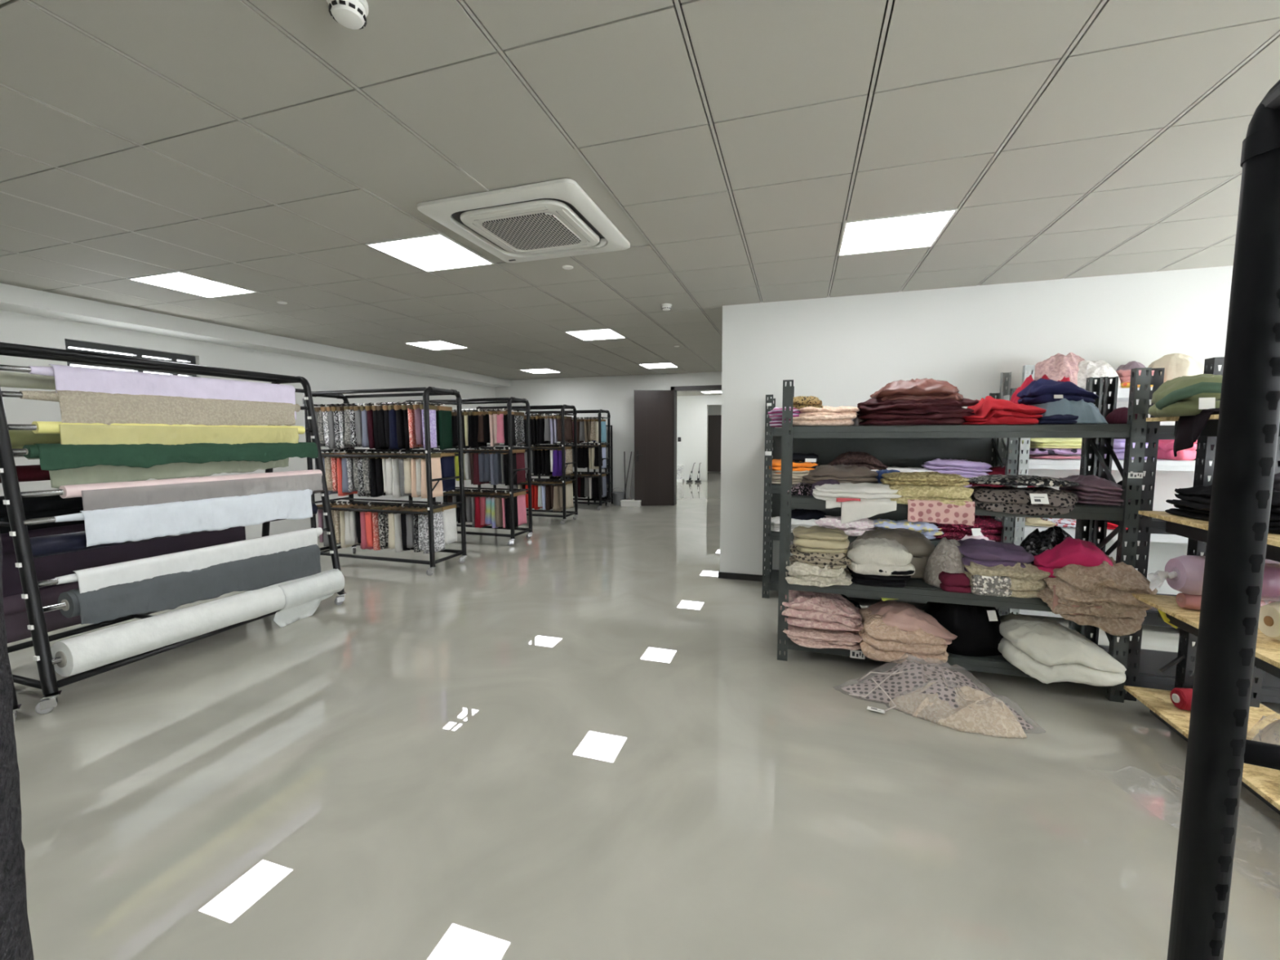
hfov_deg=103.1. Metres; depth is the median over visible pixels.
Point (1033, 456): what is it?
folded garment
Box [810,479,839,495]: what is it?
folded garment
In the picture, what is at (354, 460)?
sample
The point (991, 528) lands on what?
folded garment
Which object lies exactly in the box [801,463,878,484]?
folded garment
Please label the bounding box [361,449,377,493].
sample
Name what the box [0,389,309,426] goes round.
roll
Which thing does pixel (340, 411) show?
sample
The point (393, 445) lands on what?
sample
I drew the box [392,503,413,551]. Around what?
sample
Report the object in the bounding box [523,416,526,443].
sample
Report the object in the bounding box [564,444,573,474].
sample
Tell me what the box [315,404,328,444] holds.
sample
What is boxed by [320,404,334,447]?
sample
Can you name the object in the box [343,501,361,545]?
sample
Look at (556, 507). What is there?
sample
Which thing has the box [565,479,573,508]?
sample
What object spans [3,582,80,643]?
roll
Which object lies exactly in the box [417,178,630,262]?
air conditioner
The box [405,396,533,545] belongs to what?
rack
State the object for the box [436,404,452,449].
sample
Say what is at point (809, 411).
folded garment
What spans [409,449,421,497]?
sample
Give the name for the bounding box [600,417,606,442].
sample
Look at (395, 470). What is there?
sample
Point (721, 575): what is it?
baseboard
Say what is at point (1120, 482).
folded garment
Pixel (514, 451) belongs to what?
sample
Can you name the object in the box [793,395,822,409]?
folded garment
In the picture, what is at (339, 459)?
sample
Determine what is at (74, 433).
roll
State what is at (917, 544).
folded garment
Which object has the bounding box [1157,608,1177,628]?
strap
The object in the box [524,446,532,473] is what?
sample
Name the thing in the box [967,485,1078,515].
folded garment
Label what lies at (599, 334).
recessed light
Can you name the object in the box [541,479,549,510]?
sample
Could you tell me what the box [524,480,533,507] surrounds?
sample
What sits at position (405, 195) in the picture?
panel
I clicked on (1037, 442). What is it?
folded garment
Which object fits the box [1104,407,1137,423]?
folded garment
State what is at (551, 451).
sample
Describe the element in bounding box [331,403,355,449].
sample
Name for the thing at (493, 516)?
sample
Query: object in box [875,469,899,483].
folded garment
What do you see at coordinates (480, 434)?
sample
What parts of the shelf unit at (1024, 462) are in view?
post, rail, rail, rail, post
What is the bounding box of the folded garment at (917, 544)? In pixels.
[856,528,935,578]
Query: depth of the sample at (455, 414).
6.94 m
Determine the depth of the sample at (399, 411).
5.38 m
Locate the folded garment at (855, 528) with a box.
[813,515,875,536]
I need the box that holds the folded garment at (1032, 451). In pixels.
[1021,448,1081,454]
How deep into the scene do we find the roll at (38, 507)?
3.46 m
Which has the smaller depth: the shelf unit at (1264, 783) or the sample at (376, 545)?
the shelf unit at (1264, 783)
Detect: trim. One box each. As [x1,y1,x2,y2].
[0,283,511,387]
[671,385,721,505]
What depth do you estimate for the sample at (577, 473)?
10.22 m
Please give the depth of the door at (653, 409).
10.46 m
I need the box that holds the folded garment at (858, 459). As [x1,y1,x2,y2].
[826,451,888,470]
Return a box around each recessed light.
[127,271,256,297]
[364,232,493,271]
[404,340,466,350]
[520,368,559,373]
[564,328,626,340]
[638,362,678,368]
[702,391,721,393]
[837,207,957,256]
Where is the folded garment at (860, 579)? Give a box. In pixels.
[847,565,915,586]
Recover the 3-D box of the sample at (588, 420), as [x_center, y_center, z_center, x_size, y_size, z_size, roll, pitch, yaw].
[-0.970,-1.019,10.080,0.057,0.458,0.249,1,5,11]
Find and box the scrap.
[880,597,895,600]
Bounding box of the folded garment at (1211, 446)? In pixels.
[1194,443,1213,460]
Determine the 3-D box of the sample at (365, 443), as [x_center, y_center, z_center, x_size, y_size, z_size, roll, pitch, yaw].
[-2.961,-0.603,5.606,0.112,0.494,0.247,1,5,18]
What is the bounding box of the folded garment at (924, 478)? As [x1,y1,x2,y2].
[880,471,969,486]
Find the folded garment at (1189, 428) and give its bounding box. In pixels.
[1173,408,1219,457]
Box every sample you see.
[314,404,325,446]
[314,448,326,488]
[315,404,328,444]
[316,502,336,542]
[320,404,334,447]
[321,448,337,495]
[322,500,341,546]
[323,449,337,490]
[326,403,339,448]
[329,449,342,491]
[330,500,345,534]
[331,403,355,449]
[332,501,351,543]
[335,449,357,496]
[336,403,359,448]
[337,501,359,547]
[340,449,357,493]
[343,403,355,444]
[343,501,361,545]
[344,449,358,492]
[347,502,367,544]
[349,403,361,446]
[351,449,363,490]
[353,403,366,444]
[353,502,373,543]
[355,449,370,497]
[358,502,378,549]
[360,402,372,447]
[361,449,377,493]
[364,402,377,448]
[364,502,383,546]
[367,449,383,497]
[370,502,390,550]
[371,402,388,449]
[374,449,388,495]
[376,402,387,447]
[377,502,395,549]
[380,449,397,492]
[382,402,395,447]
[382,502,399,546]
[384,449,404,494]
[386,503,407,549]
[387,401,412,449]
[390,449,411,497]
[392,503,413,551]
[393,401,406,448]
[397,449,415,496]
[400,503,417,551]
[401,401,419,450]
[402,449,422,493]
[404,504,423,547]
[406,401,423,448]
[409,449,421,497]
[412,504,426,551]
[413,401,423,444]
[414,449,425,495]
[417,504,427,550]
[419,403,437,448]
[420,449,443,498]
[422,507,444,553]
[435,403,439,447]
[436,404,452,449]
[439,448,455,491]
[440,502,457,544]
[443,490,454,502]
[446,489,459,502]
[449,446,457,479]
[450,488,459,521]
[451,409,457,446]
[453,412,457,444]
[454,452,468,480]
[456,491,466,523]
[462,408,468,447]
[462,447,466,479]
[463,408,471,445]
[463,446,471,479]
[464,488,473,522]
[464,488,478,522]
[467,408,475,447]
[468,447,476,484]
[470,488,483,527]
[471,408,487,447]
[473,446,488,484]
[475,489,490,528]
[477,408,484,442]
[477,446,490,482]
[479,489,493,524]
[482,408,490,443]
[483,446,490,480]
[484,489,495,524]
[488,408,499,446]
[488,446,501,484]
[489,489,500,528]
[492,446,502,484]
[493,408,502,444]
[493,489,507,527]
[496,408,504,443]
[499,446,506,484]
[501,490,509,528]
[502,449,517,485]
[503,410,515,445]
[503,492,518,528]
[513,410,524,443]
[513,484,518,488]
[515,446,525,484]
[516,488,526,525]
[520,480,528,488]
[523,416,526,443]
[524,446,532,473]
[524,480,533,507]
[529,413,537,444]
[530,444,537,473]
[531,413,539,444]
[531,479,537,508]
[533,444,542,475]
[533,479,542,509]
[535,413,543,444]
[536,444,544,471]
[537,479,544,506]
[539,413,551,443]
[541,444,549,475]
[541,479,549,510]
[544,413,551,440]
[545,444,552,475]
[545,480,553,510]
[549,413,556,444]
[550,444,554,471]
[551,444,562,475]
[551,480,557,506]
[552,413,558,442]
[552,480,562,511]
[555,413,566,441]
[556,444,566,472]
[557,480,567,507]
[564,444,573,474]
[565,414,573,440]
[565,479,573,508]
[569,472,574,496]
[572,417,581,443]
[572,443,573,466]
[573,472,578,495]
[576,417,583,443]
[577,443,581,467]
[577,472,582,497]
[579,417,584,441]
[579,443,589,468]
[580,472,587,497]
[583,417,590,442]
[583,443,589,466]
[584,472,591,496]
[587,417,591,439]
[587,443,591,469]
[587,472,595,498]
[590,417,595,440]
[591,443,599,469]
[591,472,599,498]
[594,417,601,442]
[594,443,602,466]
[594,472,603,496]
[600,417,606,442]
[601,444,606,468]
[601,471,606,497]
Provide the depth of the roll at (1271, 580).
1.99 m
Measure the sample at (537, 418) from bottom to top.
0.507 m
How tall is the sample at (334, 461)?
0.472 m
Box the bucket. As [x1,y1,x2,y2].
[612,488,624,505]
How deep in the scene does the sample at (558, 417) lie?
8.33 m
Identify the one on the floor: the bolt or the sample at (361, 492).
the bolt
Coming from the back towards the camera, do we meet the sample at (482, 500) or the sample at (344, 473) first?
the sample at (482, 500)
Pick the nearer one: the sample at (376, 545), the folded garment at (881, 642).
the folded garment at (881, 642)
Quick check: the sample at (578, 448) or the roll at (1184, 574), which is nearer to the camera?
the roll at (1184, 574)
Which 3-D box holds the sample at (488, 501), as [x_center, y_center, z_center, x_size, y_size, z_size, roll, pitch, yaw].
[-2.040,0.368,6.999,0.129,0.468,0.244,1,5,13]
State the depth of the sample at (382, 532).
5.55 m
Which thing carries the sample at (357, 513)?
hanging from the rack at (429, 391)
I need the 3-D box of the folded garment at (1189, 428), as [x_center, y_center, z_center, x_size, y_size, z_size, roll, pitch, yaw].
[2.581,-0.208,2.222,0.303,0.225,0.252,1,5,17]
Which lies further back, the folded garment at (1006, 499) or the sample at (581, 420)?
the sample at (581, 420)
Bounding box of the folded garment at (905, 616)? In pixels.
[868,600,957,644]
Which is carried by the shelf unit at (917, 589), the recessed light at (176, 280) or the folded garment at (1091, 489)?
the folded garment at (1091, 489)
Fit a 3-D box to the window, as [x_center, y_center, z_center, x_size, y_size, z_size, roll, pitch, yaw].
[-5.404,-1.060,5.441,0.070,0.680,1.140,1,5,17]
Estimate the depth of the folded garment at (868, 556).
3.07 m
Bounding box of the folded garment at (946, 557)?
[922,537,965,588]
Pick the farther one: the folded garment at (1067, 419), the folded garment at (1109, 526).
the folded garment at (1109, 526)
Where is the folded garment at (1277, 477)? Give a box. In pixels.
[1272,472,1279,491]
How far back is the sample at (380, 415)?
5.43 m
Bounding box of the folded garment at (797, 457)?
[792,453,818,468]
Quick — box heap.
[841,659,1033,737]
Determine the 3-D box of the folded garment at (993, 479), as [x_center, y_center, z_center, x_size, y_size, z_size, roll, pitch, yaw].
[2.190,0.043,2.940,0.551,0.140,0.423,1,5,17]
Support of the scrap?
hanging from the shelf unit at (898, 452)
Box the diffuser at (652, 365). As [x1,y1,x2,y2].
[640,363,676,368]
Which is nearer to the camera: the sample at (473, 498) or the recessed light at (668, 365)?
the sample at (473, 498)
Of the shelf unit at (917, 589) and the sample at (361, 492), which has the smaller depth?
the shelf unit at (917, 589)
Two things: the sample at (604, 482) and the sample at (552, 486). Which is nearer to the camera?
the sample at (552, 486)
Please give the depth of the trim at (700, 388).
10.52 m
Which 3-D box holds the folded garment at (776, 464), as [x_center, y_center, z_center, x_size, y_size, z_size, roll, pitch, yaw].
[1.388,-0.126,4.624,0.455,0.137,0.373,1,5,17]
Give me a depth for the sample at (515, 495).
6.83 m
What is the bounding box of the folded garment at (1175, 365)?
[1147,353,1204,386]
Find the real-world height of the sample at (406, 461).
0.468 m
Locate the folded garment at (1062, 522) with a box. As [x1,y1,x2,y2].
[1039,517,1084,528]
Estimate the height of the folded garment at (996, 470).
0.181 m
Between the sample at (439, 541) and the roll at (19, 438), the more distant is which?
the sample at (439, 541)
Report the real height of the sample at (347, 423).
0.466 m
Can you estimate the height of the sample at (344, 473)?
0.481 m
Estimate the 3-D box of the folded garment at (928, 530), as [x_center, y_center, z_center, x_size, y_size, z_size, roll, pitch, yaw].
[2.254,0.408,4.330,0.563,0.127,0.358,1,5,14]
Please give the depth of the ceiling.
2.24 m
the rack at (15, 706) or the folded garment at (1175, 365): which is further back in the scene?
the folded garment at (1175, 365)
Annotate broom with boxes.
[622,451,627,499]
[625,451,631,490]
[627,453,634,499]
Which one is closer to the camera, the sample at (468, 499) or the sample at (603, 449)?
the sample at (468, 499)
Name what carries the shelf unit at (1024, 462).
on the floor
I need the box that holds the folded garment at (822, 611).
[780,590,862,631]
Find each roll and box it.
[0,364,306,419]
[0,371,55,390]
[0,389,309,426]
[0,464,50,483]
[0,482,266,533]
[0,523,245,597]
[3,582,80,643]
[7,421,312,444]
[8,430,60,448]
[12,442,318,471]
[13,454,288,488]
[20,469,322,497]
[23,488,325,546]
[29,502,319,557]
[37,527,328,593]
[42,544,329,624]
[50,568,344,676]
[1147,555,1279,601]
[1176,592,1279,610]
[1257,601,1279,640]
[1261,563,1279,599]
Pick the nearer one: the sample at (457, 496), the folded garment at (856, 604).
the folded garment at (856, 604)
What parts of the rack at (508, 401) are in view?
frame, long rail, hanging rail, long rail, long rail, hanging rail, long rail, hanging rail, hanging rail, hanging rail, long rail, long rail, frame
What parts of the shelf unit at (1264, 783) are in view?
post, post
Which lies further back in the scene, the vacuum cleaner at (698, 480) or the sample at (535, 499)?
the vacuum cleaner at (698, 480)
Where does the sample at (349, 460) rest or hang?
hanging from the rack at (429, 391)
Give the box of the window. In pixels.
[64,339,196,377]
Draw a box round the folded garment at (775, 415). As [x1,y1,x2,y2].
[768,406,800,426]
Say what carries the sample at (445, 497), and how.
hanging from the rack at (508, 401)
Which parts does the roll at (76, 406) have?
rod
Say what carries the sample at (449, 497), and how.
hanging from the rack at (508, 401)
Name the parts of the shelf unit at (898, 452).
post, post, panel, post, post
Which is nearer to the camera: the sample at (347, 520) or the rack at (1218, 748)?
the rack at (1218, 748)
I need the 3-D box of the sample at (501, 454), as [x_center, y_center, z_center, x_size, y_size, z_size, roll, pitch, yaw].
[-1.822,-0.196,6.881,0.045,0.504,0.235,1,5,12]
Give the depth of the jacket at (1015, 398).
3.07 m
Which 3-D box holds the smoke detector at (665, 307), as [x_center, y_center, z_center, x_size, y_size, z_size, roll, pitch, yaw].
[0.256,-1.677,4.943,0.104,0.055,0.104,1,5,17]
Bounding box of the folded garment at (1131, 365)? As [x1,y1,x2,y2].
[1116,360,1145,370]
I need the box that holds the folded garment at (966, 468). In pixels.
[921,458,992,487]
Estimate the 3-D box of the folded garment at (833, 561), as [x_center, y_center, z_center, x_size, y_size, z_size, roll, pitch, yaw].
[1.165,0.476,3.299,0.379,0.130,0.323,1,5,17]
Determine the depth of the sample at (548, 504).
8.52 m
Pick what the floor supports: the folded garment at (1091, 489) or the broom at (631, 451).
the broom at (631, 451)
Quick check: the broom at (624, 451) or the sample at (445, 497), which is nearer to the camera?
the sample at (445, 497)
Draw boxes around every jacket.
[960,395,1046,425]
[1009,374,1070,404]
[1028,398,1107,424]
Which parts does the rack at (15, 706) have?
frame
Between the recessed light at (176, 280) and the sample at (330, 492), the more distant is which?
the sample at (330, 492)
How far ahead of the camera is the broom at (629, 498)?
10.72 m
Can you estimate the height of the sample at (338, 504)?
0.472 m
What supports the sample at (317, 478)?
hanging from the rack at (429, 391)
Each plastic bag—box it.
[851,412,863,426]
[956,533,995,542]
[1251,719,1279,745]
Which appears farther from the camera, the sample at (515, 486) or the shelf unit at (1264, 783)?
the sample at (515, 486)
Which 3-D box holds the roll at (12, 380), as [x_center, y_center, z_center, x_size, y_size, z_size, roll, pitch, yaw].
[-3.509,-0.647,3.626,0.089,0.089,1.790,1,5,17]
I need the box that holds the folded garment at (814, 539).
[792,525,849,553]
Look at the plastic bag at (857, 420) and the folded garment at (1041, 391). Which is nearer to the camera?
the folded garment at (1041, 391)
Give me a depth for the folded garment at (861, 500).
3.06 m
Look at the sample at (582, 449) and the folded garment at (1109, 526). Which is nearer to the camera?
the folded garment at (1109, 526)
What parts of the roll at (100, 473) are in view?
rod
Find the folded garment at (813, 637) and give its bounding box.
[782,617,862,650]
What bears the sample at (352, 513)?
hanging from the rack at (429, 391)
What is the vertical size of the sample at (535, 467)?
0.506 m
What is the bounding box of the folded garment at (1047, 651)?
[997,613,1126,686]
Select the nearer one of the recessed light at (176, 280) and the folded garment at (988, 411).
the folded garment at (988, 411)
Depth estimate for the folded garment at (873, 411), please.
2.98 m
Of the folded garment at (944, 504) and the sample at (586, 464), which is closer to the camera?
the folded garment at (944, 504)
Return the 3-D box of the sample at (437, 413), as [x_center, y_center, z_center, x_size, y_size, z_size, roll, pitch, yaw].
[-2.224,-0.612,5.642,0.055,0.488,0.251,1,5,11]
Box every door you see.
[634,390,672,506]
[707,414,721,471]
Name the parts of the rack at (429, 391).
frame, long rail, hanging rail, long rail, long rail, hanging rail, long rail, hanging rail, hanging rail, hanging rail, hanging rail, long rail, long rail, long rail, long rail, frame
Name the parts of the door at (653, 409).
handle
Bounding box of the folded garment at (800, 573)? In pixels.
[785,560,853,586]
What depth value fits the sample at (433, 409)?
5.40 m
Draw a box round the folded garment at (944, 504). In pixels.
[881,482,974,525]
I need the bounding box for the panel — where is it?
[363,146,649,262]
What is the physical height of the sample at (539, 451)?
0.457 m
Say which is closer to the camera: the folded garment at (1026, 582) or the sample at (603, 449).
the folded garment at (1026, 582)
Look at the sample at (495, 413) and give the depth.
6.75 m
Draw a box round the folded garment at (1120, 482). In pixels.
[1116,480,1143,504]
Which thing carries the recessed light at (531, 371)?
in the ceiling
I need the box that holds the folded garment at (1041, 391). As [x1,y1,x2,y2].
[1016,377,1099,404]
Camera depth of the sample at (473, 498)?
6.96 m
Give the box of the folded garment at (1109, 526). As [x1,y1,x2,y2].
[1106,522,1128,529]
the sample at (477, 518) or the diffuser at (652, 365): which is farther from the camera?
the diffuser at (652, 365)
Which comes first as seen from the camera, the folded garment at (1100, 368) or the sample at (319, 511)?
the folded garment at (1100, 368)
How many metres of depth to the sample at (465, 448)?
6.99 m
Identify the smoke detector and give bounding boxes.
[326,0,368,30]
[661,303,671,311]
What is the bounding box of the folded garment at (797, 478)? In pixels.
[768,470,808,484]
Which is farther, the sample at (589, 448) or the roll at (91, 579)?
the sample at (589, 448)
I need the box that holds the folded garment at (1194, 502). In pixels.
[1164,484,1279,533]
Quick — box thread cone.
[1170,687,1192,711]
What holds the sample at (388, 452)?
hanging from the rack at (429, 391)
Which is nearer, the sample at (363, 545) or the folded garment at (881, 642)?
the folded garment at (881, 642)
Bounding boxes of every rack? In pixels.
[0,342,346,714]
[8,659,22,721]
[302,386,466,575]
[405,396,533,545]
[475,404,578,524]
[524,409,611,510]
[1167,80,1279,959]
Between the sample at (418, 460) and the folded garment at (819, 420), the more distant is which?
the sample at (418, 460)
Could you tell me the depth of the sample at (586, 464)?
10.05 m
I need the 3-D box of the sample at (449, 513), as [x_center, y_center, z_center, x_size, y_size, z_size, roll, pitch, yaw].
[-2.148,0.483,5.715,0.089,0.472,0.251,1,5,16]
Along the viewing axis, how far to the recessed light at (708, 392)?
14.97 m
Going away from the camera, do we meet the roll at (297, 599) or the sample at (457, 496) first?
the roll at (297, 599)
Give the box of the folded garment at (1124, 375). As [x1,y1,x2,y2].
[1115,369,1154,382]
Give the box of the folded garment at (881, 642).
[857,607,948,664]
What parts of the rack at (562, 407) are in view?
frame, long rail, hanging rail, long rail, long rail, long rail, hanging rail, long rail, hanging rail, hanging rail, long rail, frame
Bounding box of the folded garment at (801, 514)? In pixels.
[791,508,826,519]
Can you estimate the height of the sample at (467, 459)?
0.460 m
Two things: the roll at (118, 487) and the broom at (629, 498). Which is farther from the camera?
the broom at (629, 498)
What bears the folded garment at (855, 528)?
on the shelf unit at (898, 452)
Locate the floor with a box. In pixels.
[7,471,1279,959]
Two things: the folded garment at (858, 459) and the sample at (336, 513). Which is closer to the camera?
the folded garment at (858, 459)
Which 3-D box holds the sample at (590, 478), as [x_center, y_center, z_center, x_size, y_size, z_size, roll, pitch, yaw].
[-0.966,0.110,10.179,0.055,0.516,0.247,1,5,17]
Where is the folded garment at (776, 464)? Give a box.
[768,458,817,473]
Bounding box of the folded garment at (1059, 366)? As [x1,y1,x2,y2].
[1034,352,1084,385]
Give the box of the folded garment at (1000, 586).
[970,574,1012,596]
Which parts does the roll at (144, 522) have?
rod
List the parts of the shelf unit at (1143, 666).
post, rail, post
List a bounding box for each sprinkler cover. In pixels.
[276,301,287,304]
[562,265,573,270]
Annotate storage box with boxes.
[620,499,641,506]
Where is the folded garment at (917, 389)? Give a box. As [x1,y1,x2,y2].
[870,377,963,404]
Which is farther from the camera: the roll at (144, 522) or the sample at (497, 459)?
the sample at (497, 459)
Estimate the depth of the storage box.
10.45 m
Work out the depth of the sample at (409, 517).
5.44 m
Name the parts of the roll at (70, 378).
rod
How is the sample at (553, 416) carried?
hanging from the rack at (562, 407)
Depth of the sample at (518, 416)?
7.03 m
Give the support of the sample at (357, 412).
hanging from the rack at (429, 391)
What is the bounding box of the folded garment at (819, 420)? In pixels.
[790,413,856,426]
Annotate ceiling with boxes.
[0,0,1279,395]
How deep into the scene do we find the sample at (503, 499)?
6.84 m
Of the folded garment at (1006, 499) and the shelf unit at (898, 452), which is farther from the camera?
the shelf unit at (898, 452)
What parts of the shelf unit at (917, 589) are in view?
post, post, post, post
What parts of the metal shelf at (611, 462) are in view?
leg, leg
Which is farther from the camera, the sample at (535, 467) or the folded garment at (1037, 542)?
the sample at (535, 467)
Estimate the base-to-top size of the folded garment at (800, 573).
0.158 m
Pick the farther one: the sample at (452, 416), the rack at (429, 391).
the sample at (452, 416)
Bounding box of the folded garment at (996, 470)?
[968,466,1035,487]
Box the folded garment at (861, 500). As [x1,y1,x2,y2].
[812,482,902,524]
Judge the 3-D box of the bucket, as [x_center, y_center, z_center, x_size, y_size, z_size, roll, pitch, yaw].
[-0.453,0.342,10.743,0.278,0.370,0.276,1,5,17]
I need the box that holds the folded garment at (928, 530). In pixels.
[873,518,943,539]
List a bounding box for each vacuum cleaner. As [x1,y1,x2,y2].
[686,462,694,482]
[694,462,701,482]
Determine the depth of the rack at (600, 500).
10.18 m
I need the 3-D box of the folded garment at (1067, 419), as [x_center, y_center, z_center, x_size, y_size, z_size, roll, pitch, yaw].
[2.300,-0.335,2.804,0.183,0.054,0.109,1,5,17]
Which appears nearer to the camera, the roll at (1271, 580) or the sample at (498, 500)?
the roll at (1271, 580)
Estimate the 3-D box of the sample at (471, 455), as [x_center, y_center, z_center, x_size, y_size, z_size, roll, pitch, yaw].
[-2.263,-0.202,7.019,0.056,0.514,0.253,1,5,18]
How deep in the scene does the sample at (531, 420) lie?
8.49 m
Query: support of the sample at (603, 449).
hanging from the rack at (600, 500)
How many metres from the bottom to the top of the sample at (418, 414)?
0.467 m
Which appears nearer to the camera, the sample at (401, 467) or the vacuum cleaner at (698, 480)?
the sample at (401, 467)
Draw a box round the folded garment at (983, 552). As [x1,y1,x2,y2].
[956,537,1034,572]
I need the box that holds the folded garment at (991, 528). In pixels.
[929,515,1006,542]
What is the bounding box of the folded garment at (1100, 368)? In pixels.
[1077,360,1121,388]
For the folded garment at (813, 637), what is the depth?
3.19 m
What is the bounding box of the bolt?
[0,532,33,959]
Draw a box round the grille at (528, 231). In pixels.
[482,213,581,249]
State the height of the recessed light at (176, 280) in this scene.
0.015 m
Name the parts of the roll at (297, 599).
rod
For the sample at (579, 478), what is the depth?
10.14 m
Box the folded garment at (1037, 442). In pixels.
[1022,437,1082,448]
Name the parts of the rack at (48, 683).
frame, long rail, long rail, long rail, long rail, frame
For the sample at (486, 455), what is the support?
hanging from the rack at (508, 401)
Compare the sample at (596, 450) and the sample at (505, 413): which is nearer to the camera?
the sample at (505, 413)
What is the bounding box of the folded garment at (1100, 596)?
[1036,555,1157,635]
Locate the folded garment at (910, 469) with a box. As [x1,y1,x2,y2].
[871,466,933,472]
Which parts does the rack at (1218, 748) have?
long rail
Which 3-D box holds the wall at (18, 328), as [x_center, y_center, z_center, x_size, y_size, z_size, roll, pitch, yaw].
[-5.401,-0.406,5.498,0.200,2.806,13.300,1,5,17]
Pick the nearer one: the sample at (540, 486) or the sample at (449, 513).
the sample at (449, 513)
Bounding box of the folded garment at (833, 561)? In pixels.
[789,543,852,568]
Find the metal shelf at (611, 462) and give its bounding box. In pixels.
[586,425,613,506]
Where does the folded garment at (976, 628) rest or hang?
on the shelf unit at (917, 589)
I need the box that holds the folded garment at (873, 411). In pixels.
[857,398,978,426]
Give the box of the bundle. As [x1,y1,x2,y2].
[1147,373,1222,417]
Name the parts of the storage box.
lid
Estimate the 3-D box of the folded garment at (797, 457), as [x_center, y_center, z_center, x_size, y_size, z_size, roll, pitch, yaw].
[1.438,-0.177,4.590,0.336,0.132,0.330,1,5,17]
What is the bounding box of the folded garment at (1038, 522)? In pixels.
[1017,517,1056,526]
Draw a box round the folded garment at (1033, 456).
[1029,454,1080,459]
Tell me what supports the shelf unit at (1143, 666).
on the floor
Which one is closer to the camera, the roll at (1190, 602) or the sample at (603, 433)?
the roll at (1190, 602)
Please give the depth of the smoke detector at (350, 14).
1.47 m
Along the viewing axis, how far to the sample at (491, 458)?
6.82 m
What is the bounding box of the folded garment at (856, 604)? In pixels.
[840,594,861,608]
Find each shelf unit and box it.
[761,387,1018,616]
[777,367,1151,702]
[995,364,1213,626]
[1084,368,1279,703]
[1124,356,1279,814]
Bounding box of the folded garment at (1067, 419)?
[1037,413,1078,424]
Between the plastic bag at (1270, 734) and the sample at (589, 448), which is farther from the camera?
the sample at (589, 448)
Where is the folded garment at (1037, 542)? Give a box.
[1019,525,1072,564]
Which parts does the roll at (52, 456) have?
rod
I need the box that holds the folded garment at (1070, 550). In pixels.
[1031,537,1113,577]
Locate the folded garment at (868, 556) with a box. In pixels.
[847,537,915,575]
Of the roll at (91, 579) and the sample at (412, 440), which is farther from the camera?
the sample at (412, 440)
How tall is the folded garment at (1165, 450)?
0.199 m
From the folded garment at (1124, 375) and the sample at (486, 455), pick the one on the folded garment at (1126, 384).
the folded garment at (1124, 375)
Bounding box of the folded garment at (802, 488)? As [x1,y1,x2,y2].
[787,482,812,495]
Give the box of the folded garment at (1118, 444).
[1098,439,1154,460]
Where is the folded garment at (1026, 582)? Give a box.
[963,561,1050,598]
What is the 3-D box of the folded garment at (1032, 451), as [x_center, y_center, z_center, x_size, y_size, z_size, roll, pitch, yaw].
[3.218,-0.233,3.994,0.397,0.055,0.314,1,5,17]
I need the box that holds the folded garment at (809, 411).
[799,405,860,417]
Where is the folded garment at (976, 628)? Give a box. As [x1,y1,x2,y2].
[921,601,1003,656]
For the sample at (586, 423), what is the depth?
10.02 m
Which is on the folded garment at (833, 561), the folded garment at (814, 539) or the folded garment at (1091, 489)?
the folded garment at (814, 539)
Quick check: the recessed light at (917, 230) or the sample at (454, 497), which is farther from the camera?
the sample at (454, 497)
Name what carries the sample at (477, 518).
hanging from the rack at (508, 401)
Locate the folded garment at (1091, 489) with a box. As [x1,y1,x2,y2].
[1058,474,1130,505]
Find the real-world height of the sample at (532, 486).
0.488 m
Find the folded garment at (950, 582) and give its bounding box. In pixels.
[938,570,970,593]
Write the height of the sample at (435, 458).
0.510 m
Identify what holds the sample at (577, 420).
hanging from the rack at (600, 500)
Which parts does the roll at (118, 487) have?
rod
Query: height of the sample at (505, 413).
0.498 m
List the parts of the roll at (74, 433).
rod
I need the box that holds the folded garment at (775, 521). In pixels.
[770,516,819,532]
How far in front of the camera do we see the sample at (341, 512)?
5.74 m
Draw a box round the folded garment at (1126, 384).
[1120,382,1153,387]
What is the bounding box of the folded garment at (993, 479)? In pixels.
[967,474,1079,503]
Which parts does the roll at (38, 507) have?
rod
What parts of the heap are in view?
cord, cord, cord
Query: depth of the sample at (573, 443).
10.15 m
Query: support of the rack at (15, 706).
on the floor
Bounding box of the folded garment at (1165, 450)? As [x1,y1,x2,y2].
[1154,439,1197,460]
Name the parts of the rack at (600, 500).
frame, long rail, long rail, long rail, hanging rail, long rail, long rail, hanging rail, long rail, frame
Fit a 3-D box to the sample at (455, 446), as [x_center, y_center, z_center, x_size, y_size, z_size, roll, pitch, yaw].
[-2.558,-0.234,7.108,0.076,0.464,0.256,1,5,16]
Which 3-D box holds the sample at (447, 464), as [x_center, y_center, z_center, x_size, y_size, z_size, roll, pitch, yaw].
[-2.150,-0.105,5.664,0.089,0.472,0.251,1,5,16]
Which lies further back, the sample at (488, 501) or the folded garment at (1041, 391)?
the sample at (488, 501)
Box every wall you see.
[0,310,497,539]
[495,371,721,502]
[676,265,1233,595]
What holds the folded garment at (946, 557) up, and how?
on the shelf unit at (917, 589)
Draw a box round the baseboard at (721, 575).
[718,569,770,581]
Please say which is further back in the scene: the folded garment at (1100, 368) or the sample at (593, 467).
the sample at (593, 467)

